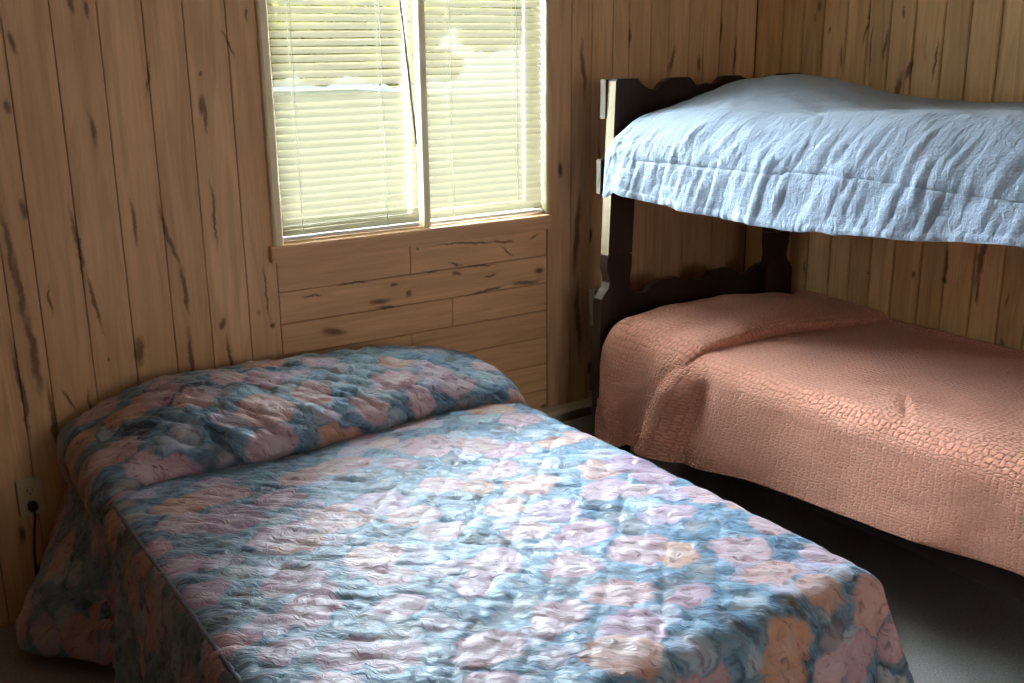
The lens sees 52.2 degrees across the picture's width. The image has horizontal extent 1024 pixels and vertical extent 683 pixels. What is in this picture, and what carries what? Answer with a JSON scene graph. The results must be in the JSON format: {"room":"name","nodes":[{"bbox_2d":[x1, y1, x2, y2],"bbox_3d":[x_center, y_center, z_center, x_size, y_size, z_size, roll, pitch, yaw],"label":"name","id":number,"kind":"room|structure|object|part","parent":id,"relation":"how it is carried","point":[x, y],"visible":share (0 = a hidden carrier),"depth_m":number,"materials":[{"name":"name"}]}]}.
{"room":"cabin bedroom","nodes":[
{"label":"cabin bedroom","id":0,"kind":"room"},
{"bbox_2d":[0,0,757,626],"bbox_3d":[-1.450,-0.312,2.931,6.035,2.430,0.153,-11,19,-32],"label":"wall","id":1,"kind":"structure","parent":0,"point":[135,224],"depth_m":3.11,"materials":[{"name":"brown wood"}]},
{"bbox_2d":[14,476,45,516],"bbox_3d":[-1.414,0.456,3.070,0.072,0.116,0.009,-11,19,-32],"label":"wall outlet","id":2,"kind":"object","parent":1,"relation":"attached to","point":[28,489],"visible":0.97,"depth_m":3.06,"materials":[{"name":"beige plastic"}]},
{"bbox_2d":[24,485,35,495],"bbox_3d":[-1.413,0.437,3.062,0.033,0.033,0.003,-11,19,-32],"label":"receptacle","id":3,"kind":"object","parent":2,"relation":"attached to","point":[29,490],"depth_m":3.06,"materials":[{"name":"beige plastic"}]},
{"bbox_2d":[25,498,37,507],"bbox_3d":[-1.412,0.475,3.073,0.033,0.033,0.003,-11,19,-32],"label":"receptacle","id":4,"kind":"object","parent":2,"relation":"attached to","point":[27,500],"depth_m":3.07,"materials":[{"name":"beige plastic"}]},
{"bbox_2d":[27,500,37,577],"bbox_3d":[-1.405,0.649,3.107,0.032,0.372,0.040,-11,19,-32],"label":"plug","id":5,"kind":"object","parent":2,"relation":"in","point":[32,506],"visible":0.83,"depth_m":3.08,"materials":[{"name":"black plastic"}]},
{"bbox_3d":[-1.407,0.658,3.110,0.044,0.353,0.012,8,18,28],"label":"cord","id":6,"kind":"part","parent":5,"relation":"part of","materials":[{"name":"black plastic"}]},
{"bbox_2d":[267,0,418,240],"bbox_3d":[-0.532,-0.835,3.350,0.506,0.989,0.060,-11,19,-32],"label":"window blind","id":7,"kind":"object","parent":1,"relation":"attached to","point":[325,218],"visible":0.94,"depth_m":3.39,"materials":[{"name":"white plastic"}]},
{"bbox_3d":[-0.686,-0.799,3.270,0.004,0.956,0.027,-11,19,-32],"label":"ladder cord","id":8,"kind":"part","parent":7,"relation":"part of","materials":[{"name":"white fabric"}]},
{"bbox_3d":[-0.535,-0.368,3.494,0.504,0.012,0.024,-11,19,-32],"label":"rail","id":9,"kind":"part","parent":7,"relation":"part of","materials":[{"name":"white plastic"}]},
{"bbox_3d":[-0.433,-0.848,3.432,0.004,0.956,0.027,-11,19,-32],"label":"ladder cord","id":10,"kind":"part","parent":7,"relation":"part of","materials":[{"name":"white fabric"}]},
{"bbox_2d":[254,0,550,263],"bbox_3d":[-0.344,-0.862,3.509,1.102,1.068,0.150,-11,19,-32],"label":"window","id":11,"kind":"structure","parent":1,"relation":"attached to","point":[419,90],"depth_m":3.50,"materials":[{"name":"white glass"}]},
{"bbox_3d":[-0.557,-0.856,3.412,0.545,0.981,0.018,-11,19,-32],"label":"sash","id":12,"kind":"part","parent":11,"relation":"part of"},
{"bbox_3d":[-0.150,-0.941,3.696,0.520,0.981,0.018,-11,19,-32],"label":"sash","id":13,"kind":"part","parent":11,"relation":"part of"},
{"bbox_2d":[276,230,545,409],"bbox_3d":[-0.310,0.138,3.761,1.058,0.988,0.014,-11,19,-32],"label":"panel","id":14,"kind":"object","parent":1,"relation":"attached to","point":[484,298],"visible":0.48,"depth_m":3.69,"materials":[{"name":"brown wood"}]},
{"bbox_2d":[424,0,541,224],"bbox_3d":[-0.100,-0.922,3.642,0.491,0.989,0.032,-11,19,-32],"label":"window blind","id":15,"kind":"object","parent":1,"relation":"attached to","point":[488,175],"visible":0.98,"depth_m":3.67,"materials":[{"name":"white plastic"}]},
{"bbox_3d":[-0.217,-0.889,3.570,0.004,0.956,0.027,-11,19,-32],"label":"ladder cord","id":16,"kind":"part","parent":15,"relation":"part of","materials":[{"name":"white fabric"}]},
{"bbox_3d":[-0.095,-0.452,3.775,0.489,0.012,0.024,-11,19,-32],"label":"rail","id":17,"kind":"part","parent":15,"relation":"part of","materials":[{"name":"white plastic"}]},
{"bbox_3d":[0.008,-0.932,3.714,0.004,0.956,0.027,-11,19,-32],"label":"ladder cord","id":18,"kind":"part","parent":15,"relation":"part of","materials":[{"name":"white fabric"}]},
{"bbox_2d":[0,450,1023,682],"bbox_3d":[-0.143,1.360,1.368,6.015,0.060,4.850,-11,19,-32],"label":"floor","id":19,"kind":"structure","parent":0,"point":[951,626],"depth_m":3.14,"materials":[{"name":"grey carpet"}]},
{"bbox_2d":[540,397,633,448],"bbox_3d":[0.442,0.348,4.283,1.376,0.286,0.068,-11,19,-32],"label":"baseboard heater","id":20,"kind":"object","parent":19,"relation":"on","point":[576,414],"visible":0.02,"depth_m":4.13,"materials":[{"name":"beige metal"}]},
{"bbox_3d":[0.456,0.358,4.265,1.340,0.187,0.015,-11,19,-32],"label":"panel","id":21,"kind":"part","parent":20,"relation":"part of","materials":[{"name":"beige metal"}]},
{"bbox_2d":[589,73,1023,601],"bbox_3d":[1.312,0.000,3.191,1.000,1.535,2.228,-11,19,-32],"label":"bunk bed","id":22,"kind":"object","parent":19,"relation":"on","point":[623,101],"visible":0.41,"depth_m":3.78,"materials":[{"name":"brown wood"}]},
{"bbox_3d":[0.708,0.051,4.158,0.992,0.120,0.028,-11,19,-32],"label":"headboard rail","id":23,"kind":"part","parent":22,"relation":"part of","materials":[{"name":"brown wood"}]},
{"bbox_3d":[0.307,-0.583,3.705,0.001,0.119,0.024,-11,19,-32],"label":"rail","id":24,"kind":"part","parent":22,"relation":"part of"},
{"bbox_3d":[0.707,-0.660,3.961,0.961,0.123,0.028,-11,19,-32],"label":"headboard rail","id":25,"kind":"part","parent":22,"relation":"part of","materials":[{"name":"wood"}]},
{"bbox_3d":[0.374,0.128,3.901,0.155,0.918,0.044,-11,19,-32],"label":"post","id":26,"kind":"part","parent":22,"relation":"part of","materials":[{"name":"brown wood"}]},
{"bbox_3d":[0.384,-0.615,3.702,0.132,0.613,0.044,-11,19,-32],"label":"post","id":27,"kind":"part","parent":22,"relation":"part of","materials":[{"name":"brown wood"}]},
{"bbox_3d":[0.705,-0.202,4.087,0.992,0.135,0.028,-11,19,-32],"label":"headboard rail","id":28,"kind":"part","parent":22,"relation":"part of","materials":[{"name":"brown wood"}]},
{"bbox_3d":[0.712,-0.919,3.893,0.952,0.132,0.028,-11,19,-32],"label":"headboard rail","id":29,"kind":"part","parent":22,"relation":"part of","materials":[{"name":"brown wood"}]},
{"bbox_3d":[1.077,-0.006,4.351,0.155,0.918,0.044,-11,19,-32],"label":"post","id":30,"kind":"part","parent":22,"relation":"part of","materials":[{"name":"brown wood"}]},
{"bbox_3d":[1.069,-0.746,4.141,0.128,0.613,0.044,-11,19,-32],"label":"post","id":31,"kind":"part","parent":22,"relation":"part of","materials":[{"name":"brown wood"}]},
{"bbox_2d":[595,291,1023,575],"bbox_3d":[1.287,0.275,3.248,1.053,0.513,2.066,-11,19,-32],"label":"coverlet","id":32,"kind":"object","parent":22,"relation":"on","point":[911,432],"visible":1,"depth_m":3.20,"materials":[{"name":"pink fabric"}]},
{"bbox_2d":[602,74,1023,247],"bbox_3d":[1.298,-0.546,3.026,1.017,0.413,2.074,-11,19,-32],"label":"comforter","id":33,"kind":"object","parent":22,"relation":"on","point":[790,152],"visible":1,"depth_m":2.90,"materials":[{"name":"fabric"}]},
{"bbox_3d":[0.959,0.455,3.072,0.028,0.130,2.076,-11,19,-32],"label":"rail","id":34,"kind":"part","parent":22,"relation":"part of","materials":[{"name":"brown wood"}]},
{"bbox_3d":[-0.263,0.673,2.742,1.225,0.515,1.810,-11,19,-32],"label":"bed","id":35,"kind":"object","parent":19,"relation":"on","visible":0},
{"bbox_2d":[16,345,913,682],"bbox_3d":[-0.250,0.585,2.637,1.681,0.722,2.138,-11,19,-32],"label":"floral bedspread","id":36,"kind":"object","parent":35,"relation":"on","point":[381,513],"visible":1,"depth_m":2.41,"materials":[{"name":"multicoloured fabric"}]},
{"bbox_2d":[744,0,1023,350],"bbox_3d":[2.314,-0.262,2.621,0.120,2.430,4.850,-11,19,-32],"label":"wall","id":37,"kind":"structure","parent":0,"point":[963,50],"depth_m":3.76,"materials":[{"name":"brown wood"}]},
{"label":"outside","id":38,"kind":"structure","parent":0,"visible":0},
{"bbox_2d":[273,89,522,204],"bbox_3d":[-16.336,-5.120,28.722,55.000,0.200,59.840,-11,19,-32],"label":"ground","id":39,"kind":"structure","parent":38,"point":[354,90],"depth_m":36.48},
{"bbox_2d":[267,4,462,86],"bbox_3d":[-2.676,-2.724,12.510,4.676,3.797,1.464,-11,19,-32],"label":"tree","id":40,"kind":"object","parent":39,"relation":"on","point":[388,84],"visible":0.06,"depth_m":12.39,"materials":[{"name":"green plant"}]},
{"bbox_2d":[445,0,521,51],"bbox_3d":[0.096,-4.981,17.639,5.980,5.282,2.319,-11,19,-32],"label":"tree","id":41,"kind":"object","parent":39,"relation":"on","point":[487,0],"visible":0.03,"depth_m":16.35,"materials":[{"name":"green plant"}]}
]}

